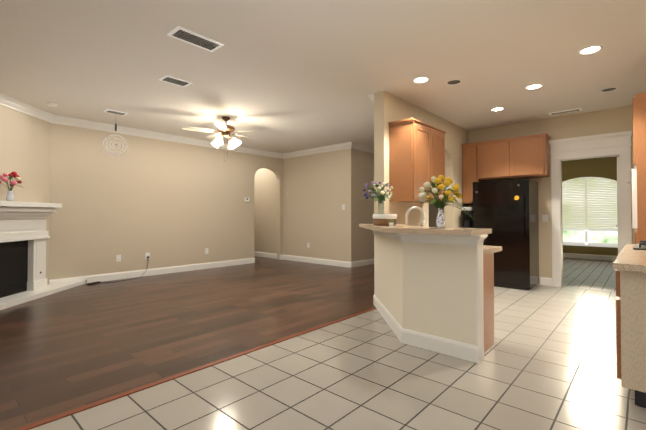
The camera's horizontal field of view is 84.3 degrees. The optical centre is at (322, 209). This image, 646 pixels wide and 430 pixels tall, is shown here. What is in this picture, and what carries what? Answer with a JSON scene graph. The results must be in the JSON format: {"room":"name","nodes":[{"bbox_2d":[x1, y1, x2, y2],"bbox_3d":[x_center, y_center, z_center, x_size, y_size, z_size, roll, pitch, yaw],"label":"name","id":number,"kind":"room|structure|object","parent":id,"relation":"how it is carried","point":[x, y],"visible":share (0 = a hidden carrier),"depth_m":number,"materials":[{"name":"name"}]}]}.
{"room":"kitchen","nodes":[
{"label":"kitchen","id":0,"kind":"room"},
{"bbox_2d":[0,256,375,429],"bbox_3d":[-0.731,1.302,8.296,7.290,0.067,12.460,-1,-1,42],"label":"floor","id":1,"kind":"structure","parent":0,"point":[71,351],"depth_m":3.73,"materials":[{"name":"brown wood"}]},
{"bbox_2d":[0,201,84,309],"bbox_3d":[-4.097,0.554,4.499,0.358,1.330,3.018,0,-1,-3],"label":"fireplace","id":2,"kind":"object","parent":1,"relation":"on","point":[24,236],"visible":1,"depth_m":5.00,"materials":[{"name":"white wood"}]},
{"bbox_2d":[0,171,22,200],"bbox_3d":[-4.119,-0.310,4.721,0.266,0.402,0.290,-1,-1,42],"label":"vase","id":3,"kind":"object","parent":2,"relation":"on","point":[9,196],"visible":1,"depth_m":4.69,"materials":[{"name":"white ceramic"}]},
{"bbox_2d":[0,91,637,284],"bbox_3d":[1.036,-0.118,6.776,11.820,2.740,12.380,-1,-1,42],"label":"wall","id":4,"kind":"structure","parent":0,"point":[163,203],"depth_m":6.71,"materials":[{"name":"paint"}]},
{"bbox_2d":[116,255,120,261],"label":"outlet plates","id":5,"kind":"object","parent":4,"relation":"attached to","point":[118,257],"depth_m":6.39,"materials":[{"name":"white plastic"}]},
{"bbox_2d":[143,253,149,273],"label":"outlet plates","id":6,"kind":"object","parent":4,"relation":"attached to","point":[147,255],"depth_m":6.74,"materials":[{"name":"white plastic"}]},
{"bbox_2d":[49,258,254,283],"bbox_3d":[-2.988,1.193,7.122,0.016,0.127,3.990,-1,-1,42],"label":"baseboard","id":7,"kind":"structure","parent":4,"relation":"attached to","point":[182,268],"depth_m":6.81,"materials":[{"name":"white wood"}]},
{"bbox_2d":[0,93,373,158],"bbox_3d":[-0.321,-1.428,6.754,4.520,0.118,10.260,-1,-1,42],"label":"crown molding","id":8,"kind":"structure","parent":4,"relation":"attached to","point":[16,104],"depth_m":6.73,"materials":[{"name":"white wood"}]},
{"bbox_2d":[254,251,280,258],"bbox_3d":[-2.037,1.239,10.179,2.430,0.127,0.016,-1,-1,42],"label":"baseboard","id":9,"kind":"structure","parent":4,"relation":"attached to","point":[261,254],"depth_m":9.72,"materials":[{"name":"white wood"}]},
{"bbox_2d":[282,255,349,267],"bbox_3d":[-0.223,1.214,8.540,2.220,0.127,0.020,-1,-1,42],"label":"baseboard","id":10,"kind":"structure","parent":4,"relation":"attached to","point":[284,257],"depth_m":8.45,"materials":[{"name":"white wood"}]},
{"bbox_2d":[350,258,373,267],"bbox_3d":[1.855,1.224,9.158,0.016,0.127,3.716,-1,-1,42],"label":"baseboard","id":11,"kind":"structure","parent":4,"relation":"attached to","point":[369,261],"depth_m":8.05,"materials":[{"name":"white wood"}]},
{"bbox_2d":[388,118,445,202],"bbox_3d":[1.308,-0.617,4.867,0.346,1.022,0.996,-1,-1,42],"label":"upper cabinet","id":12,"kind":"object","parent":4,"relation":"attached to","point":[416,154],"visible":0.83,"depth_m":4.55,"materials":[{"name":"brown wood"}]},
{"bbox_2d":[461,133,550,203],"bbox_3d":[3.108,-0.653,6.146,1.336,1.072,0.346,-1,-1,42],"label":"upper cabinet","id":13,"kind":"object","parent":4,"relation":"attached to","point":[517,157],"visible":0.94,"depth_m":5.99,"materials":[{"name":"brown wood"}]},
{"bbox_2d":[542,215,547,221],"label":"outlet plates","id":14,"kind":"object","parent":4,"relation":"attached to","point":[544,219],"depth_m":5.87,"materials":[{"name":"white plastic"}]},
{"bbox_2d":[563,253,616,260],"bbox_3d":[7.613,1.217,8.744,4.480,0.127,0.016,-1,-1,42],"label":"baseboard","id":15,"kind":"structure","parent":4,"relation":"attached to","point":[566,255],"depth_m":9.32,"materials":[{"name":"white wood"}]},
{"bbox_2d":[563,177,617,247],"bbox_3d":[6.944,0.029,9.423,2.260,1.846,0.130,-1,-1,42],"label":"sunroom window","id":16,"kind":"structure","parent":4,"relation":"in","point":[590,244],"depth_m":9.39,"materials":[{"name":"white"}]},
{"bbox_2d":[562,177,617,229],"bbox_3d":[6.926,-0.165,9.407,2.099,1.373,0.031,-1,-1,42],"label":"window blinds","id":17,"kind":"object","parent":16,"relation":"attached to","point":[573,218],"visible":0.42,"depth_m":9.35,"materials":[{"name":"white"}]},
{"bbox_2d":[549,130,632,286],"bbox_3d":[4.113,0.051,5.511,1.060,2.365,0.179,-1,-1,42],"label":"door frame","id":18,"kind":"structure","parent":4,"relation":"attached to","point":[619,144],"depth_m":5.51,"materials":[{"name":"white wood"}]},
{"bbox_2d":[616,157,620,254],"bbox_3d":[4.672,0.215,5.649,0.087,2.018,0.774,-1,-1,42],"label":"open door","id":19,"kind":"structure","parent":4,"relation":"in","point":[618,201],"depth_m":5.36,"materials":[{"name":"white wood"}]},
{"bbox_2d":[0,0,645,152],"bbox_3d":[0.444,-1.561,5.230,13.200,0.100,15.500,-1,-1,42],"label":"ceiling","id":20,"kind":"structure","parent":0,"point":[286,76],"depth_m":3.69,"materials":[{"name":"paint"}]},
{"bbox_2d":[46,102,57,106],"bbox_3d":[-3.853,-1.494,5.080,0.130,0.036,0.130,-1,-1,42],"label":"smoke detector","id":21,"kind":"object","parent":20,"relation":"attached to","point":[51,104],"visible":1,"depth_m":5.05,"materials":[{"name":"white plastic"}]},
{"bbox_2d":[103,109,128,115],"bbox_3d":[-3.196,-1.499,5.510,0.180,0.014,0.300,-1,-1,42],"label":"ceiling vent","id":22,"kind":"object","parent":20,"relation":"in","point":[115,112],"visible":1,"depth_m":5.48,"materials":[{"name":"white metal"}]},
{"bbox_2d":[103,124,127,155],"bbox_3d":[-3.195,-1.163,5.505,0.114,0.658,0.309,-1,-1,42],"label":"spinner","id":23,"kind":"object","parent":22,"relation":"hanging from","point":[104,142],"visible":1,"depth_m":5.49,"materials":[{"name":"white"}]},
{"bbox_2d":[158,75,191,86],"bbox_3d":[-1.742,-1.518,4.225,0.200,0.014,0.320,-1,-1,42],"label":"ceiling vent","id":24,"kind":"object","parent":20,"relation":"in","point":[175,81],"visible":0.96,"depth_m":4.21,"materials":[{"name":"white metal"}]},
{"bbox_2d":[167,26,223,51],"bbox_3d":[-1.146,-1.533,3.229,0.210,0.014,0.440,-1,-1,42],"label":"ceiling vent","id":25,"kind":"object","parent":20,"relation":"in","point":[191,38],"visible":1,"depth_m":3.21,"materials":[{"name":"white metal"}]},
{"bbox_2d":[182,116,262,156],"bbox_3d":[-1.587,-1.141,5.835,1.247,0.719,1.259,-1,-1,42],"label":"ceiling fan","id":26,"kind":"object","parent":20,"relation":"hanging from","point":[225,129],"visible":1,"depth_m":5.73,"materials":[{"name":"brown metal"}]},
{"bbox_2d":[412,76,429,82],"bbox_3d":[1.149,-1.522,4.189,0.200,0.008,0.200,-1,-1,42],"label":"recessed light","id":27,"kind":"object","parent":20,"relation":"in","point":[423,79],"visible":1,"depth_m":4.18,"materials":[{"name":"white plastic"}]},
{"bbox_2d":[445,79,462,84],"bbox_3d":[1.563,-1.521,4.260,0.200,0.008,0.200,-1,-1,42],"label":"recessed light","id":28,"kind":"object","parent":20,"relation":"in","point":[454,81],"visible":1,"depth_m":4.26,"materials":[{"name":"white plastic"}]},
{"bbox_2d":[490,107,504,110],"bbox_3d":[2.612,-1.505,5.347,0.200,0.008,0.200,-1,-1,42],"label":"recessed light","id":29,"kind":"object","parent":20,"relation":"in","point":[498,109],"visible":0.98,"depth_m":5.35,"materials":[{"name":"white plastic"}]},
{"bbox_2d":[525,84,542,89],"bbox_3d":[2.603,-1.519,4.412,0.200,0.008,0.200,-1,-1,42],"label":"recessed light","id":30,"kind":"object","parent":20,"relation":"in","point":[532,86],"visible":0.98,"depth_m":4.41,"materials":[{"name":"white plastic"}]},
{"bbox_2d":[548,108,581,114],"bbox_3d":[3.710,-1.500,5.474,0.420,0.014,0.140,-1,-1,42],"label":"ceiling vent","id":31,"kind":"object","parent":20,"relation":"in","point":[566,111],"visible":0.98,"depth_m":5.44,"materials":[{"name":"white metal"}]},
{"bbox_2d":[577,45,602,54],"bbox_3d":[2.568,-1.533,3.434,0.200,0.008,0.200,-1,-1,42],"label":"recessed light","id":32,"kind":"object","parent":20,"relation":"in","point":[588,50],"visible":1,"depth_m":3.43,"materials":[{"name":"white plastic"}]},
{"bbox_2d":[599,87,618,92],"bbox_3d":[3.610,-1.517,4.514,0.200,0.008,0.200,-1,-1,42],"label":"recessed light","id":33,"kind":"object","parent":20,"relation":"in","point":[608,89],"visible":0.98,"depth_m":4.51,"materials":[{"name":"white plastic"}]},
{"bbox_2d":[29,285,645,429],"bbox_3d":[1.474,1.195,0.905,5.930,0.060,10.520,-1,-1,42],"label":"floor","id":34,"kind":"structure","parent":0,"point":[548,361],"depth_m":2.43,"materials":[{"name":"beige tile"}]},
{"bbox_2d":[359,224,491,362],"bbox_3d":[0.896,0.687,3.737,1.813,1.040,1.379,-1,-1,42],"label":"breakfast bar","id":35,"kind":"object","parent":34,"relation":"on","point":[428,288],"depth_m":3.03,"materials":[{"name":"paint"}]},
{"bbox_2d":[373,214,396,225],"bbox_3d":[0.679,0.109,3.929,0.329,0.122,0.329,-1,-1,42],"label":"wicker tray","id":36,"kind":"object","parent":35,"relation":"on","point":[382,219],"visible":1,"depth_m":3.77,"materials":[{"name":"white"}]},
{"bbox_2d":[362,181,395,213],"bbox_3d":[0.602,-0.114,3.903,0.429,0.397,0.449,-1,-1,42],"label":"vase","id":37,"kind":"object","parent":36,"relation":"on","point":[381,197],"visible":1,"depth_m":3.89,"materials":[{"name":"clear glass"}]},
{"bbox_2d":[418,175,473,227],"bbox_3d":[1.017,-0.073,3.002,0.447,0.457,0.389,-1,-1,42],"label":"vase","id":38,"kind":"object","parent":35,"relation":"on","point":[443,199],"visible":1,"depth_m":2.99,"materials":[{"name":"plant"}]},
{"bbox_2d":[483,245,501,352],"bbox_3d":[1.314,0.779,4.018,1.461,0.866,1.709,-1,-1,42],"label":"countertop","id":39,"kind":"structure","parent":34,"relation":"on","point":[488,273],"depth_m":3.08,"materials":[{"name":"brown wood"}]},
{"bbox_2d":[405,206,425,226],"bbox_3d":[0.974,0.153,3.837,0.180,0.379,0.214,-1,-1,42],"label":"faucet","id":40,"kind":"object","parent":39,"relation":"on","point":[421,210],"visible":0.79,"depth_m":3.84,"materials":[{"name":"silver metal"}]},
{"bbox_2d":[473,179,538,290],"bbox_3d":[3.032,0.388,5.934,0.840,1.705,0.705,-1,-1,42],"label":"fridge","id":41,"kind":"object","parent":34,"relation":"on","point":[506,212],"visible":0.92,"depth_m":5.64,"materials":[{"name":"black metal"}]},
{"bbox_2d":[613,240,645,407],"bbox_3d":[2.668,0.736,2.641,0.706,0.911,1.908,-1,-1,42],"label":"countertop","id":42,"kind":"structure","parent":34,"relation":"on","point":[629,264],"depth_m":2.16,"materials":[{"name":"beige stone"}]},
{"bbox_2d":[626,92,645,243],"bbox_3d":[3.546,0.025,3.619,0.702,2.360,0.700,-1,-1,42],"label":"tall cabinet","id":43,"kind":"object","parent":34,"relation":"on","point":[639,172],"visible":0.73,"depth_m":3.53,"materials":[{"name":"brown wood"}]},
{"bbox_3d":[2.633,0.816,6.351,0.290,0.860,0.640,-1,-1,42],"label":"countertop","id":44,"kind":"structure","parent":34,"relation":"on","visible":0},
{"bbox_2d":[461,207,474,227],"bbox_3d":[2.567,0.169,6.273,0.200,0.430,0.250,-1,-1,42],"label":"coffee maker","id":45,"kind":"object","parent":44,"relation":"on","point":[468,221],"visible":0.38,"depth_m":6.20,"materials":[{"name":"black plastic"}]},
{"bbox_2d":[563,257,615,291],"bbox_3d":[6.184,1.287,7.093,4.630,0.060,4.980,-1,-1,42],"label":"floor","id":46,"kind":"structure","parent":0,"point":[590,274],"depth_m":6.93,"materials":[{"name":"wood"}]},
{"label":"outside","id":47,"kind":"structure","parent":0,"visible":0},
{"bbox_2d":[562,178,617,243],"bbox_3d":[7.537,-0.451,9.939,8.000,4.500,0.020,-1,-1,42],"label":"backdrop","id":48,"kind":"structure","parent":47,"point":[593,236],"depth_m":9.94,"materials":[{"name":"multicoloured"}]}
]}

